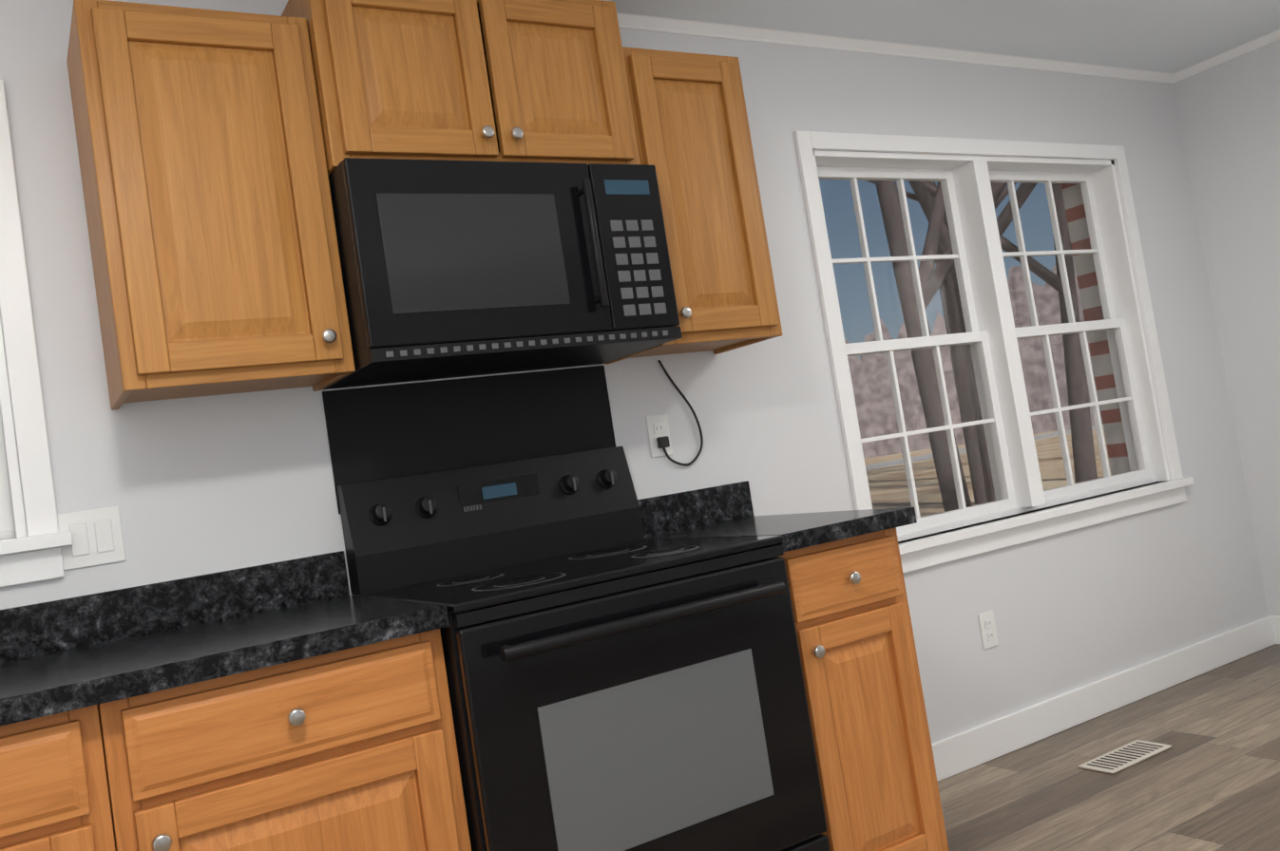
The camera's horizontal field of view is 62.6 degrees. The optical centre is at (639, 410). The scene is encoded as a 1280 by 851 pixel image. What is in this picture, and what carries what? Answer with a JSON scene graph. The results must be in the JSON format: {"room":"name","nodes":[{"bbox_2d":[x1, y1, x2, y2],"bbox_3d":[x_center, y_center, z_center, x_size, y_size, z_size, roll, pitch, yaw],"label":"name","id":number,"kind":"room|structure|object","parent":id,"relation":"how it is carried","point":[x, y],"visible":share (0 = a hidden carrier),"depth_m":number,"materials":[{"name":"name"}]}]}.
{"room":"kitchen","nodes":[
{"label":"kitchen","id":0,"kind":"room"},
{"bbox_2d":[0,0,1269,744],"bbox_3d":[0.512,0.010,3.280,7.620,2.380,0.150,-7,-3,-31],"label":"wall","id":1,"kind":"structure","parent":0,"point":[200,485],"depth_m":3.23,"materials":[{"name":"white paint"}]},
{"bbox_2d":[0,79,72,587],"bbox_3d":[-1.646,-0.121,1.985,0.916,1.035,0.195,-7,-3,-31],"label":"window","id":2,"kind":"structure","parent":1,"relation":"in","point":[32,540],"depth_m":2.13,"materials":[{"name":"white wood"}]},
{"bbox_2d":[57,506,125,571],"bbox_3d":[-1.130,0.264,2.171,0.115,0.115,0.009,-7,-3,-31],"label":"light switch","id":3,"kind":"object","parent":1,"relation":"attached to","point":[97,537],"visible":0.96,"depth_m":2.17,"materials":[{"name":"white plastic"}]},
{"bbox_2d":[66,0,362,410],"bbox_3d":[-0.887,-0.470,2.218,0.481,0.860,0.350,-7,-3,-31],"label":"upper cabinet","id":4,"kind":"object","parent":1,"relation":"attached to","point":[215,148],"depth_m":2.09,"materials":[{"name":"brown wood"}]},
{"bbox_2d":[321,365,615,515],"bbox_3d":[-0.397,0.061,2.638,0.756,0.288,0.004,-7,-3,-31],"label":"panel","id":5,"kind":"object","parent":1,"relation":"attached to","point":[380,432],"visible":0.79,"depth_m":2.62,"materials":[{"name":"black metal"}]},
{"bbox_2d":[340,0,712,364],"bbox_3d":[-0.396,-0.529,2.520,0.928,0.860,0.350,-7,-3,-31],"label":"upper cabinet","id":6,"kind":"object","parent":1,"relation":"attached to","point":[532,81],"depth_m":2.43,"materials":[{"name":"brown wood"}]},
{"bbox_2d":[323,157,682,389],"bbox_3d":[-0.340,-0.320,2.470,0.751,0.422,0.440,-7,-3,-31],"label":"microwave","id":7,"kind":"object","parent":6,"relation":"attached to","point":[452,269],"visible":0.98,"depth_m":2.29,"materials":[{"name":"black metal"}]},
{"bbox_2d":[645,414,672,458],"bbox_3d":[0.054,0.070,2.904,0.070,0.115,0.009,-7,-3,-31],"label":"outlet","id":8,"kind":"object","parent":1,"relation":"attached to","point":[658,426],"visible":0.92,"depth_m":2.90,"materials":[{"name":"white plastic"}]},
{"bbox_2d":[656,360,703,466],"bbox_3d":[0.103,0.006,2.928,0.151,0.303,0.020,-7,-3,-31],"label":"cord","id":9,"kind":"object","parent":8,"relation":"attached to","point":[663,443],"visible":0.98,"depth_m":2.93,"materials":[{"name":"black plastic"}]},
{"bbox_2d":[663,50,782,354],"bbox_3d":[0.071,-0.586,2.806,0.423,0.860,0.350,-7,-3,-31],"label":"upper cabinet","id":10,"kind":"object","parent":1,"relation":"attached to","point":[738,290],"depth_m":2.73,"materials":[{"name":"brown wood"}]},
{"bbox_2d":[616,12,1178,83],"bbox_3d":[-0.242,-1.086,2.881,5.850,0.030,0.030,-7,-3,-31],"label":"crown molding","id":11,"kind":"structure","parent":1,"relation":"attached to","point":[697,28],"depth_m":3.50,"materials":[{"name":"white wood"}]},
{"bbox_2d":[977,611,998,649],"bbox_3d":[1.146,0.723,3.463,0.070,0.115,0.009,-7,-3,-31],"label":"electrical outlet plate","id":12,"kind":"object","parent":1,"relation":"attached to","point":[987,628],"visible":1,"depth_m":3.46,"materials":[{"name":"white plastic"}]},
{"bbox_2d":[793,130,1194,573],"bbox_3d":[1.270,-0.251,3.743,1.716,1.415,0.195,-7,-3,-31],"label":"window","id":13,"kind":"structure","parent":1,"relation":"in","point":[991,335],"depth_m":3.72,"materials":[{"name":"white wood"}]},
{"bbox_2d":[1060,183,1130,475],"bbox_3d":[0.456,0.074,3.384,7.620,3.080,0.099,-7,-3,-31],"label":"brick column","id":14,"kind":"structure","parent":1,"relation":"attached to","point":[1100,335],"depth_m":4.28,"materials":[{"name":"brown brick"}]},
{"bbox_2d":[931,615,1277,782],"bbox_3d":[1.514,1.023,3.637,2.515,0.115,0.014,-7,-3,-31],"label":"baseboard","id":15,"kind":"structure","parent":1,"relation":"attached to","point":[955,754],"depth_m":3.67,"materials":[{"name":"white wood"}]},
{"bbox_2d":[600,0,1279,73],"bbox_3d":[1.687,-1.530,1.062,7.620,0.080,5.500,-7,-3,-31],"label":"ceiling","id":16,"kind":"structure","parent":0,"point":[1171,36],"depth_m":3.57,"materials":[{"name":"white paint"}]},
{"bbox_2d":[937,644,1279,850],"bbox_3d":[2.055,0.884,0.938,7.620,0.050,5.500,-7,-3,-31],"label":"floor","id":17,"kind":"structure","parent":0,"point":[1209,780],"depth_m":3.03,"materials":[{"name":"brown wood"}]},
{"bbox_2d":[0,699,140,850],"bbox_3d":[-1.283,0.961,1.641,0.879,0.874,0.576,-7,-3,-31],"label":"base cabinet","id":18,"kind":"object","parent":17,"relation":"on","point":[66,784],"depth_m":1.57,"materials":[{"name":"brown wood"}]},
{"bbox_2d":[0,551,449,726],"bbox_3d":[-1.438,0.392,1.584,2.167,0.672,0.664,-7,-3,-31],"label":"countertop","id":19,"kind":"structure","parent":18,"relation":"on","point":[66,655],"depth_m":2.04,"materials":[{"name":"stone"}]},
{"bbox_2d":[121,629,471,850],"bbox_3d":[-0.696,0.891,2.001,0.573,0.874,0.576,-7,-3,-31],"label":"base cabinet","id":20,"kind":"object","parent":17,"relation":"on","point":[352,750],"depth_m":1.75,"materials":[{"name":"brown wood"}]},
{"bbox_2d":[336,446,830,850],"bbox_3d":[-0.113,0.670,2.295,0.751,1.165,0.713,-7,-3,-31],"label":"range","id":21,"kind":"object","parent":17,"relation":"on","point":[617,681],"visible":1,"depth_m":2.10,"materials":[{"name":"black metal"}]},
{"bbox_2d":[778,527,948,850],"bbox_3d":[0.368,0.761,2.629,0.380,0.874,0.619,-7,-3,-31],"label":"base cabinet","id":22,"kind":"object","parent":17,"relation":"on","point":[871,737],"depth_m":2.37,"materials":[{"name":"brown wood"}]},
{"bbox_2d":[637,480,917,552],"bbox_3d":[0.305,0.256,2.653,0.403,0.140,0.647,-7,-3,-31],"label":"countertop","id":23,"kind":"structure","parent":22,"relation":"on","point":[726,510],"depth_m":2.77,"materials":[{"name":"stone"}]},
{"bbox_2d":[1078,740,1172,774],"bbox_3d":[1.486,1.060,3.224,0.300,0.006,0.120,-7,-3,-31],"label":"floor vent","id":24,"kind":"object","parent":17,"relation":"in","point":[1123,757],"visible":1,"depth_m":3.21,"materials":[{"name":"beige metal"}]},
{"bbox_2d":[1174,39,1279,615],"bbox_3d":[3.795,-0.548,2.174,0.150,2.380,5.190,-7,-3,-31],"label":"wall","id":25,"kind":"structure","parent":0,"point":[1230,110],"depth_m":4.25,"materials":[{"name":"white paint"}]},
{"bbox_2d":[1175,29,1279,80],"bbox_3d":[3.549,-1.701,2.174,0.030,0.030,5.160,-7,-3,-31],"label":"crown molding","id":26,"kind":"structure","parent":25,"relation":"attached to","point":[1271,37],"depth_m":4.19,"materials":[{"name":"white wood"}]},
{"bbox_2d":[1273,615,1279,644],"bbox_3d":[2.772,0.848,3.958,0.014,0.115,0.708,-7,-3,-31],"label":"baseboard","id":27,"kind":"structure","parent":25,"relation":"attached to","point":[1276,619],"depth_m":4.26,"materials":[{"name":"white"}]},
{"label":"outside","id":28,"kind":"structure","parent":0,"visible":0},
{"bbox_2d":[845,255,1102,458],"bbox_3d":[-7.646,-1.798,11.429,109.164,10.040,82.500,-7,-3,-31],"label":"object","id":29,"kind":"structure","parent":28,"point":[1051,311],"depth_m":52.09,"materials":[{"name":"grey stone"}]},
{"bbox_2d":[864,423,1111,516],"bbox_3d":[-15.592,6.097,42.908,140.000,0.160,85.230,-7,-3,-31],"label":"ground","id":30,"kind":"structure","parent":28,"point":[900,488],"depth_m":25.94,"materials":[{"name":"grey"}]},
{"bbox_2d":[875,180,1007,511],"bbox_3d":[1.624,-3.574,7.441,7.003,10.159,5.833,-7,-3,-31],"label":"tree","id":31,"kind":"object","parent":30,"relation":"on","point":[933,390],"depth_m":8.34,"materials":[{"name":"brown plant"}]},
{"bbox_2d":[928,182,991,504],"bbox_3d":[5.464,-4.852,17.739,8.475,12.570,5.772,-7,-3,-31],"label":"tree","id":32,"kind":"object","parent":30,"relation":"on","point":[958,372],"depth_m":16.46,"materials":[{"name":"brown plant"}]},
{"bbox_2d":[908,180,1037,502],"bbox_3d":[4.591,-4.643,10.597,6.955,11.691,7.516,-7,-3,-31],"label":"tree","id":33,"kind":"object","parent":30,"relation":"on","point":[925,200],"depth_m":10.79,"materials":[{"name":"brown plant"}]},
{"bbox_2d":[935,182,1016,297],"bbox_3d":[7.637,-5.476,22.916,7.017,13.684,7.175,-7,-3,-31],"label":"tree","id":34,"kind":"object","parent":30,"relation":"on","point":[997,201],"depth_m":23.12,"materials":[{"name":"brown plant"}]},
{"bbox_2d":[866,180,1097,483],"bbox_3d":[4.500,-4.395,13.723,10.124,11.564,10.015,-7,-3,-31],"label":"tree","id":35,"kind":"object","parent":30,"relation":"on","point":[1073,390],"depth_m":13.35,"materials":[{"name":"brown plant"}]}
]}

